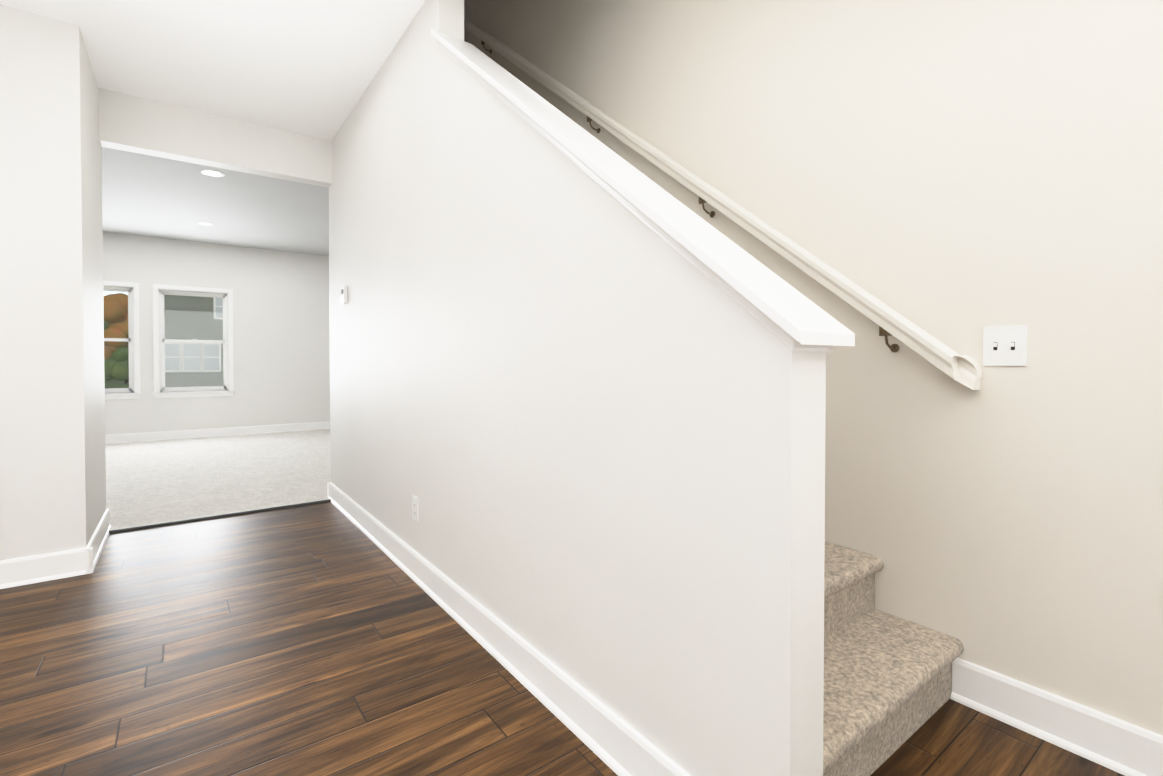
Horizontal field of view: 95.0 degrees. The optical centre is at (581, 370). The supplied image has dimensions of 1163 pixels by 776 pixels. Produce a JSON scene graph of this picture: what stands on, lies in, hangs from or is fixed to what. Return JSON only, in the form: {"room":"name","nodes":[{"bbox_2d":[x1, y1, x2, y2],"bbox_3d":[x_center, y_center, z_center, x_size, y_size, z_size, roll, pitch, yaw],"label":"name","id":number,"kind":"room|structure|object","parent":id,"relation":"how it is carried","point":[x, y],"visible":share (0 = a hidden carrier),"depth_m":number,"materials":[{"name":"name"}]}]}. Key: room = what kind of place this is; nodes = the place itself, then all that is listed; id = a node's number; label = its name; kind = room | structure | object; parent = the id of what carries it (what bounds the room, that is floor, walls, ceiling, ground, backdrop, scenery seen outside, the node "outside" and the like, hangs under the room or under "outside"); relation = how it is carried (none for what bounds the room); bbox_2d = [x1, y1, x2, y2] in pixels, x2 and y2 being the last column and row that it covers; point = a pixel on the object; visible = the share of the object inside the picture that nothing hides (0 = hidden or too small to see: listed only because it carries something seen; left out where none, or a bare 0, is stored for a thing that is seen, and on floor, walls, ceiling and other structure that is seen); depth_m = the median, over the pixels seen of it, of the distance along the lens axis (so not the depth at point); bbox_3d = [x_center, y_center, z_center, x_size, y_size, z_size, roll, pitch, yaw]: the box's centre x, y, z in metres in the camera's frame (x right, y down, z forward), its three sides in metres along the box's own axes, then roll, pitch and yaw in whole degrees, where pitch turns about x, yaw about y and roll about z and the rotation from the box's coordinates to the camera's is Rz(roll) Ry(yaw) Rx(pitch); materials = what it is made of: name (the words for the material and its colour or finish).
{"room":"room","nodes":[
{"label":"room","id":0,"kind":"room"},
{"bbox_2d":[0,4,89,560],"bbox_3d":[-4.052,-0.330,1.597,3.773,2.740,0.120,-1,1,-37],"label":"wall","id":1,"kind":"structure","parent":0,"point":[44,486],"depth_m":2.59,"materials":[{"name":"paint"}]},
{"bbox_2d":[0,548,83,588],"bbox_3d":[-2.626,0.962,2.587,0.280,0.128,0.026,-1,1,-37],"label":"baseboard","id":2,"kind":"structure","parent":1,"relation":"attached to","point":[27,570],"depth_m":2.59,"materials":[{"name":"paint"}]},
{"bbox_2d":[83,40,105,538],"bbox_3d":[-2.846,-0.351,3.035,0.120,2.740,0.746,-1,1,-37],"label":"wall","id":3,"kind":"structure","parent":0,"point":[95,319],"depth_m":3.02,"materials":[{"name":"paint"}]},
{"bbox_2d":[84,509,110,574],"bbox_3d":[-2.742,0.955,3.037,0.026,0.128,0.885,-1,1,-37],"label":"baseboard","id":4,"kind":"structure","parent":3,"relation":"attached to","point":[92,553],"depth_m":2.91,"materials":[{"name":"paint"}]},
{"bbox_2d":[0,0,425,255],"bbox_3d":[-1.887,-1.862,2.457,8.300,0.300,12.410,-1,1,-37],"label":"ceiling","id":5,"kind":"structure","parent":0,"point":[311,68],"depth_m":3.17,"materials":[{"name":"paint"}]},
{"bbox_2d":[196,222,212,225],"bbox_3d":[-4.551,-1.766,6.442,0.170,0.008,0.170,-1,1,-37],"label":"recessed light","id":6,"kind":"object","parent":5,"relation":"in","point":[205,223],"visible":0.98,"depth_m":6.42,"materials":[{"name":"paint"}]},
{"bbox_2d":[201,170,224,176],"bbox_3d":[-3.261,-1.741,4.721,0.170,0.008,0.170,-1,1,-37],"label":"recessed light","id":7,"kind":"object","parent":5,"relation":"in","point":[214,173],"visible":1,"depth_m":4.72,"materials":[{"name":"paint"}]},
{"bbox_2d":[98,88,331,187],"bbox_3d":[-2.457,-1.571,3.698,1.317,0.319,0.120,-1,1,-37],"label":"header beam","id":8,"kind":"structure","parent":0,"point":[134,124],"depth_m":3.59,"materials":[{"name":"paint"}]},
{"bbox_2d":[103,232,329,434],"bbox_3d":[-5.548,-0.415,7.389,8.300,2.740,0.160,-1,1,-37],"label":"wall","id":9,"kind":"structure","parent":0,"point":[281,335],"depth_m":7.78,"materials":[{"name":"paint"}]},
{"bbox_2d":[103,281,141,399],"bbox_3d":[-6.239,-0.383,6.828,0.930,1.526,0.155,-1,1,-37],"label":"double-hung window","id":10,"kind":"structure","parent":9,"relation":"in","point":[132,391],"depth_m":7.03,"materials":[{"name":"paint"}]},
{"bbox_2d":[152,284,234,397],"bbox_3d":[-5.405,-0.392,7.449,0.930,1.526,0.155,-1,1,-37],"label":"double-hung window","id":11,"kind":"structure","parent":9,"relation":"in","point":[161,390],"depth_m":7.42,"materials":[{"name":"paint"}]},
{"bbox_2d":[105,421,329,443],"bbox_3d":[-5.492,0.892,7.334,8.000,0.128,0.026,-1,1,-37],"label":"baseboard","id":12,"kind":"structure","parent":9,"relation":"attached to","point":[213,432],"depth_m":7.53,"materials":[{"name":"paint"}]},
{"bbox_2d":[105,429,330,529],"bbox_3d":[-4.124,1.027,5.501,8.300,0.112,4.903,-1,1,-37],"label":"floor","id":13,"kind":"structure","parent":0,"point":[155,482],"depth_m":4.95,"materials":[{"name":"white carpet"}]},
{"bbox_2d":[0,502,1124,775],"bbox_3d":[-1.238,1.115,-0.080,6.256,0.100,7.497,-1,1,-37],"label":"floor","id":14,"kind":"structure","parent":0,"point":[328,638],"depth_m":1.78,"materials":[{"name":"brown wood"}]},
{"bbox_2d":[109,499,330,533],"bbox_3d":[-2.427,1.002,3.695,1.317,0.015,0.042,-1,1,-37],"label":"threshold strip","id":15,"kind":"object","parent":14,"relation":"on","point":[210,517],"depth_m":3.63,"materials":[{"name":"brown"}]},
{"bbox_2d":[823,542,963,775],"bbox_3d":[-0.296,-0.499,2.892,0.922,3.040,3.775,-1,1,-37],"label":"flight","id":16,"kind":"object","parent":14,"relation":"on","point":[887,685],"visible":0.02,"depth_m":1.56,"materials":[{"name":"carpet"}]},
{"bbox_2d":[950,657,1162,775],"bbox_3d":[2.236,0.996,0.269,0.026,0.128,3.547,-1,1,-37],"label":"baseboard","id":17,"kind":"structure","parent":14,"relation":"on","point":[1122,747],"depth_m":1.48,"materials":[{"name":"paint"}]},
{"bbox_2d":[329,0,825,775],"bbox_3d":[-0.738,-1.774,2.590,0.120,5.600,3.947,-1,1,-37],"label":"wall","id":18,"kind":"structure","parent":0,"point":[577,410],"depth_m":1.56,"materials":[{"name":"paint"}]},
{"bbox_2d":[341,286,346,303],"bbox_3d":[-1.660,-0.524,3.725,0.022,0.120,0.090,-1,1,-37],"label":"thermostat","id":19,"kind":"object","parent":18,"relation":"attached to","point":[343,294],"visible":1,"depth_m":3.69,"materials":[{"name":"white plastic"}]},
{"bbox_2d":[412,495,417,521],"bbox_3d":[-0.822,0.683,2.634,0.007,0.116,0.072,-1,1,-37],"label":"electrical outlet plate","id":20,"kind":"object","parent":18,"relation":"attached to","point":[414,508],"visible":1,"depth_m":2.63,"materials":[{"name":"white plastic"}]},
{"bbox_2d":[327,482,690,775],"bbox_3d":[-0.792,0.962,2.590,0.036,0.128,3.999,-1,1,-37],"label":"baseboard","id":21,"kind":"structure","parent":18,"relation":"attached to","point":[612,741],"depth_m":1.74,"materials":[{"name":"paint"}]},
{"bbox_2d":[431,29,854,351],"bbox_3d":[-0.057,-0.763,1.692,0.194,1.435,1.749,-1,1,-37],"label":"trim","id":22,"kind":"structure","parent":18,"relation":"on","point":[785,313],"depth_m":1.26,"materials":[{"name":"paint"}]},
{"bbox_2d":[464,0,1162,735],"bbox_3d":[1.192,-1.762,1.752,0.120,5.600,7.597,-1,1,-37],"label":"wall","id":23,"kind":"structure","parent":0,"point":[956,176],"depth_m":1.67,"materials":[{"name":"paint"}]},
{"bbox_2d":[464,17,981,389],"bbox_3d":[0.062,-1.507,3.092,0.093,3.092,3.771,-1,1,-37],"label":"wall-mounted handrail","id":24,"kind":"object","parent":23,"relation":"attached to","point":[951,363],"visible":1,"depth_m":2.08,"materials":[{"name":"paint"}]},
{"bbox_2d":[983,326,1026,365],"bbox_3d":[1.252,-0.071,1.581,0.016,0.116,0.104,-1,1,-37],"label":"switch plate","id":25,"kind":"object","parent":23,"relation":"attached to","point":[1005,346],"visible":1,"depth_m":1.58,"materials":[{"name":"white plastic"}]},
{"label":"outside","id":26,"kind":"structure","parent":0,"visible":0},
{"bbox_2d":[105,378,128,388],"bbox_3d":[-29.073,0.868,40.639,120.000,0.100,81.240,-1,1,-37],"label":"lawn","id":27,"kind":"structure","parent":26,"point":[116,383],"depth_m":33.96,"materials":[{"name":"green plant"}]},
{"bbox_2d":[104,346,116,359],"bbox_3d":[-35.736,-0.723,38.939,3.335,3.154,3.428,-1,1,-37],"label":"tree","id":28,"kind":"object","parent":27,"relation":"on","point":[106,350],"depth_m":38.58,"materials":[{"name":"orange plant"}]},
{"bbox_2d":[103,293,128,348],"bbox_3d":[-46.180,-3.565,54.031,4.588,8.379,4.797,-1,1,-37],"label":"tree","id":29,"kind":"object","parent":27,"relation":"on","point":[123,297],"depth_m":52.25,"materials":[{"name":"orange plant"}]},
{"bbox_2d":[104,347,128,383],"bbox_3d":[-30.287,-0.326,35.452,3.152,2.470,2.751,-1,1,-37],"label":"tree","id":30,"kind":"object","parent":27,"relation":"on","point":[111,362],"depth_m":34.55,"materials":[{"name":"green plant"}]},
{"bbox_2d":[164,295,223,386],"bbox_3d":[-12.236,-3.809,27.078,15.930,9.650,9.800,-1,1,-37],"label":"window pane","id":31,"kind":"structure","parent":27,"relation":"on","point":[177,309],"depth_m":19.84,"materials":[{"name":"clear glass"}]}
]}

